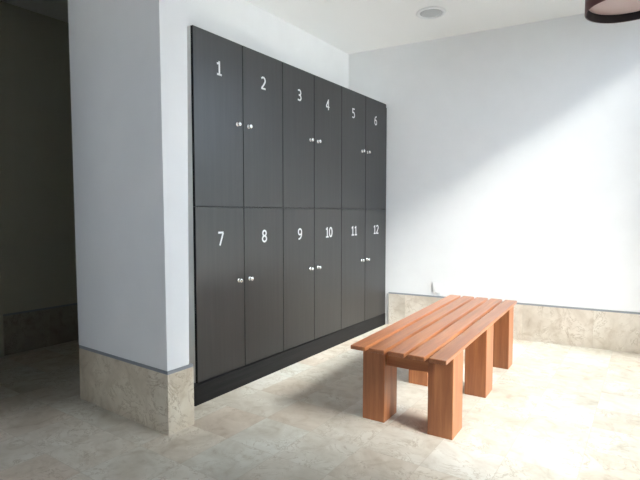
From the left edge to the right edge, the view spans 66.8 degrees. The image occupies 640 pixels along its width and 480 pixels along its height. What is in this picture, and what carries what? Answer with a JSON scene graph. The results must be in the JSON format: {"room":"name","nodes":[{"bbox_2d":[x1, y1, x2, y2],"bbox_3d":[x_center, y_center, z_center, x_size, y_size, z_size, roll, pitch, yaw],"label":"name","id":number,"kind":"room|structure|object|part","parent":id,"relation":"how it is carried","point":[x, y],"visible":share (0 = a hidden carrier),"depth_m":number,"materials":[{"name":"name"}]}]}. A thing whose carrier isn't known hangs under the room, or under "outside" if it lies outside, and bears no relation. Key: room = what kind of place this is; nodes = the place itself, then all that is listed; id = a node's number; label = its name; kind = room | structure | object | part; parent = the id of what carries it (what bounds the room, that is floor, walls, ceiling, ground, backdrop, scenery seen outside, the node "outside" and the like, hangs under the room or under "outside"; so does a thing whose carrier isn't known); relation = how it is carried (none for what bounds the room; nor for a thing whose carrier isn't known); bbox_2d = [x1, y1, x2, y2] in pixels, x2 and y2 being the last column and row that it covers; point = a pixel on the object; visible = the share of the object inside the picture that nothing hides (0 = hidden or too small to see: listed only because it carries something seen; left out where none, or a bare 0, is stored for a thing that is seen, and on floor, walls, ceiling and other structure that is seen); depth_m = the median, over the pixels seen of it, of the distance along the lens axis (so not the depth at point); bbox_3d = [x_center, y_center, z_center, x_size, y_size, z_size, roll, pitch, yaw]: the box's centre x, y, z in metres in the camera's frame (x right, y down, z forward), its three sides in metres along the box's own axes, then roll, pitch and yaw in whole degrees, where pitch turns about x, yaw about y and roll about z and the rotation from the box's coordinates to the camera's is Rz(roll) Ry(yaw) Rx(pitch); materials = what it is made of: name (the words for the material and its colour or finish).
{"room":"changing room","nodes":[
{"label":"changing room","id":0,"kind":"room"},
{"bbox_2d":[0,1,76,342],"bbox_3d":[-3.398,-0.469,3.384,0.150,3.060,5.000,2,4,34],"label":"wall","id":1,"kind":"structure","parent":0,"point":[38,245],"depth_m":4.42,"materials":[{"name":"green paint"}]},
{"bbox_2d":[0,261,3,356],"bbox_3d":[-2.848,-0.505,4.030,0.030,3.060,0.290,2,4,34],"label":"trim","id":2,"kind":"structure","parent":1,"relation":"attached to","point":[1,315],"depth_m":4.20,"materials":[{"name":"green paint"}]},
{"bbox_2d":[3,303,76,315],"bbox_3d":[-2.345,0.623,4.850,0.010,0.016,1.495,2,4,34],"label":"trim","id":3,"kind":"structure","parent":1,"relation":"attached to","point":[8,314],"depth_m":4.48,"materials":[{"name":"grey metal"}]},
{"bbox_2d":[3,305,78,355],"bbox_3d":[-2.344,0.806,4.859,0.012,0.350,1.495,2,4,34],"label":"baseboard","id":4,"kind":"structure","parent":1,"relation":"attached to","point":[23,332],"depth_m":4.49,"materials":[{"name":"stone"}]},
{"bbox_2d":[68,0,188,370],"bbox_3d":[-1.189,-0.631,2.999,0.968,2.694,0.202,2,4,35],"label":"wall pier","id":5,"kind":"object","parent":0,"point":[128,58],"visible":1,"depth_m":2.83,"materials":[{"name":"white paint"}]},
{"bbox_2d":[79,345,192,374],"bbox_3d":[-1.181,0.725,3.055,0.942,0.020,0.182,2,4,35],"label":"trim","id":6,"kind":"structure","parent":5,"relation":"attached to","point":[189,365],"depth_m":2.86,"materials":[{"name":"grey metal"}]},
{"bbox_2d":[187,0,347,87],"bbox_3d":[-0.540,-0.530,4.478,0.140,3.060,2.910,2,4,34],"label":"wall","id":7,"kind":"structure","parent":0,"point":[242,22],"depth_m":4.39,"materials":[{"name":"white paint"}]},
{"bbox_2d":[0,0,584,53],"bbox_3d":[-0.750,-2.037,2.671,5.530,0.150,7.350,2,4,34],"label":"ceiling","id":8,"kind":"structure","parent":0,"point":[350,26],"depth_m":4.47,"materials":[{"name":"white paint"}]},
{"bbox_2d":[416,6,446,18],"bbox_3d":[1.004,-2.049,4.385,0.272,0.013,0.272,2,4,34],"label":"recessed light","id":9,"kind":"object","parent":8,"relation":"in","point":[433,12],"visible":1,"depth_m":4.37,"materials":[{"name":"white plastic"}]},
{"bbox_2d":[585,0,639,23],"bbox_3d":[1.591,-1.569,2.466,0.411,0.759,0.411,2,4,34],"label":"pendant lamp","id":10,"kind":"object","parent":8,"relation":"hanging from","point":[596,11],"visible":1,"depth_m":2.61,"materials":[{"name":"black metal"}]},
{"bbox_2d":[589,0,639,14],"bbox_3d":[1.591,-1.236,2.484,0.391,0.019,0.391,2,4,34],"label":"diffuser","id":11,"kind":"object","parent":10,"relation":"attached to","point":[607,7],"depth_m":2.57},
{"bbox_2d":[0,324,639,479],"bbox_3d":[-0.750,1.153,2.848,5.530,0.120,7.350,2,4,34],"label":"floor","id":12,"kind":"structure","parent":0,"point":[558,412],"depth_m":2.80,"materials":[{"name":"stone"}]},
{"bbox_2d":[79,348,193,435],"bbox_3d":[-1.181,0.908,3.065,0.946,0.346,0.186,2,4,35],"label":"baseboard","id":13,"kind":"object","parent":12,"relation":"on","point":[163,403],"visible":0.86,"depth_m":2.87,"materials":[{"name":"stone"}]},
{"bbox_2d":[188,207,244,382],"bbox_3d":[-0.845,0.348,3.455,0.473,1.160,0.452,2,4,34],"label":"locker","id":14,"kind":"object","parent":12,"relation":"on","point":[215,234],"visible":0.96,"depth_m":3.29,"materials":[{"name":"grey wood"}]},
{"bbox_2d":[187,25,243,206],"bbox_3d":[-0.845,-0.803,3.391,0.473,1.145,0.452,2,4,34],"label":"locker","id":15,"kind":"object","parent":14,"relation":"on","point":[214,62],"visible":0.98,"depth_m":3.23,"materials":[{"name":"grey wood"}]},
{"bbox_2d":[242,207,282,364],"bbox_3d":[-0.590,0.327,3.829,0.473,1.160,0.451,2,4,34],"label":"locker","id":16,"kind":"object","parent":12,"relation":"on","point":[263,227],"visible":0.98,"depth_m":3.70,"materials":[{"name":"grey wood"}]},
{"bbox_2d":[242,46,282,207],"bbox_3d":[-0.590,-0.824,3.764,0.473,1.145,0.451,2,4,34],"label":"locker","id":17,"kind":"object","parent":16,"relation":"on","point":[261,73],"visible":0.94,"depth_m":3.63,"materials":[{"name":"grey wood"}]},
{"bbox_2d":[194,313,384,405],"bbox_3d":[-0.213,0.941,4.410,0.460,0.130,2.781,2,4,34],"label":"plinth","id":18,"kind":"object","parent":12,"relation":"on","point":[209,389],"visible":0.46,"depth_m":3.81,"materials":[{"name":"black laminate"}]},
{"bbox_2d":[283,208,313,350],"bbox_3d":[-0.340,0.306,4.194,0.473,1.160,0.433,2,4,34],"label":"locker","id":19,"kind":"object","parent":12,"relation":"on","point":[298,223],"visible":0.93,"depth_m":4.06,"materials":[{"name":"grey wood"}]},
{"bbox_2d":[282,62,313,207],"bbox_3d":[-0.340,-0.845,4.130,0.473,1.145,0.433,2,4,34],"label":"locker","id":20,"kind":"object","parent":19,"relation":"on","point":[297,84],"visible":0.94,"depth_m":4.00,"materials":[{"name":"grey wood"}]},
{"bbox_2d":[314,208,340,338],"bbox_3d":[-0.091,0.286,4.559,0.473,1.160,0.449,2,4,34],"label":"locker","id":21,"kind":"object","parent":12,"relation":"on","point":[327,222],"visible":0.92,"depth_m":4.43,"materials":[{"name":"grey wood"}]},
{"bbox_2d":[314,75,341,208],"bbox_3d":[-0.091,-0.865,4.495,0.473,1.145,0.449,2,4,34],"label":"locker","id":22,"kind":"object","parent":21,"relation":"on","point":[327,94],"visible":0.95,"depth_m":4.37,"materials":[{"name":"grey wood"}]},
{"bbox_2d":[341,209,364,328],"bbox_3d":[0.166,0.265,4.936,0.473,1.160,0.463,2,4,34],"label":"locker","id":23,"kind":"object","parent":12,"relation":"on","point":[352,220],"visible":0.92,"depth_m":4.81,"materials":[{"name":"grey wood"}]},
{"bbox_2d":[341,86,365,208],"bbox_3d":[0.166,-0.886,4.872,0.473,1.145,0.463,2,4,34],"label":"locker","id":24,"kind":"object","parent":23,"relation":"on","point":[353,131],"visible":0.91,"depth_m":4.74,"materials":[{"name":"grey wood"}]},
{"bbox_2d":[365,209,384,319],"bbox_3d":[0.426,0.244,5.317,0.473,1.160,0.459,2,4,34],"label":"locker","id":25,"kind":"object","parent":12,"relation":"on","point":[374,218],"visible":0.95,"depth_m":5.19,"materials":[{"name":"grey wood"}]},
{"bbox_2d":[365,96,385,208],"bbox_3d":[0.426,-0.907,5.253,0.473,1.145,0.459,2,4,34],"label":"locker","id":26,"kind":"object","parent":25,"relation":"on","point":[375,138],"visible":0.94,"depth_m":5.13,"materials":[{"name":"grey wood"}]},
{"bbox_2d":[385,108,386,269],"bbox_3d":[0.700,-0.315,5.391,0.066,2.267,0.018,2,4,34],"label":"filler panel","id":27,"kind":"object","parent":12,"relation":"on","point":[386,108],"visible":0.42,"depth_m":5.37,"materials":[{"name":"laminate"}]},
{"bbox_2d":[351,295,516,439],"bbox_3d":[0.919,0.802,3.475,0.572,0.513,1.857,2,4,33],"label":"slatted bench","id":28,"kind":"object","parent":12,"relation":"on","point":[430,342],"visible":1,"depth_m":2.97,"materials":[{"name":"brown wood"}]},
{"bbox_3d":[0.371,0.855,2.993,0.144,0.461,0.185,2,4,33],"label":"leg","id":29,"kind":"part","parent":28,"relation":"part of","materials":[{"name":"brown wood"}]},
{"bbox_3d":[0.525,0.694,2.843,0.267,0.119,0.045,2,4,33],"label":"rail","id":30,"kind":"part","parent":28,"relation":"part of","materials":[{"name":"brown wood"}]},
{"bbox_3d":[0.764,0.814,3.604,0.144,0.474,0.190,2,4,33],"label":"leg","id":31,"kind":"part","parent":28,"relation":"part of","materials":[{"name":"brown wood"}]},
{"bbox_3d":[0.717,0.867,2.771,0.144,0.461,0.185,2,4,33],"label":"leg","id":32,"kind":"part","parent":28,"relation":"part of","materials":[{"name":"brown wood"}]},
{"bbox_3d":[1.110,0.826,3.382,0.144,0.474,0.190,2,4,33],"label":"leg","id":33,"kind":"part","parent":28,"relation":"part of","materials":[{"name":"brown wood"}]},
{"bbox_3d":[1.489,0.787,3.972,0.144,0.486,0.165,2,4,33],"label":"leg","id":34,"kind":"part","parent":28,"relation":"part of","materials":[{"name":"brown wood"}]},
{"bbox_2d":[348,13,639,323],"bbox_3d":[1.889,-0.555,4.942,3.630,3.060,0.667,2,4,34],"label":"wall","id":35,"kind":"structure","parent":0,"point":[513,152],"depth_m":4.74,"materials":[{"name":"white paint"}]},
{"bbox_2d":[433,283,440,292],"bbox_3d":[1.246,0.511,5.171,0.090,0.105,0.011,2,4,29],"label":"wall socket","id":36,"kind":"object","parent":35,"relation":"attached to","point":[436,286],"visible":1,"depth_m":5.17,"materials":[{"name":"white plastic"}]},
{"bbox_2d":[388,294,639,353],"bbox_3d":[1.997,0.811,4.777,2.795,0.350,0.012,2,4,29],"label":"baseboard","id":37,"kind":"structure","parent":35,"relation":"attached to","point":[613,331],"depth_m":4.59,"materials":[{"name":"stone"}]},
{"bbox_2d":[389,292,639,314],"bbox_3d":[1.997,0.628,4.767,2.795,0.016,0.011,2,4,29],"label":"trim","id":38,"kind":"structure","parent":35,"relation":"attached to","point":[389,292],"depth_m":4.62,"materials":[{"name":"grey metal"}]}
]}

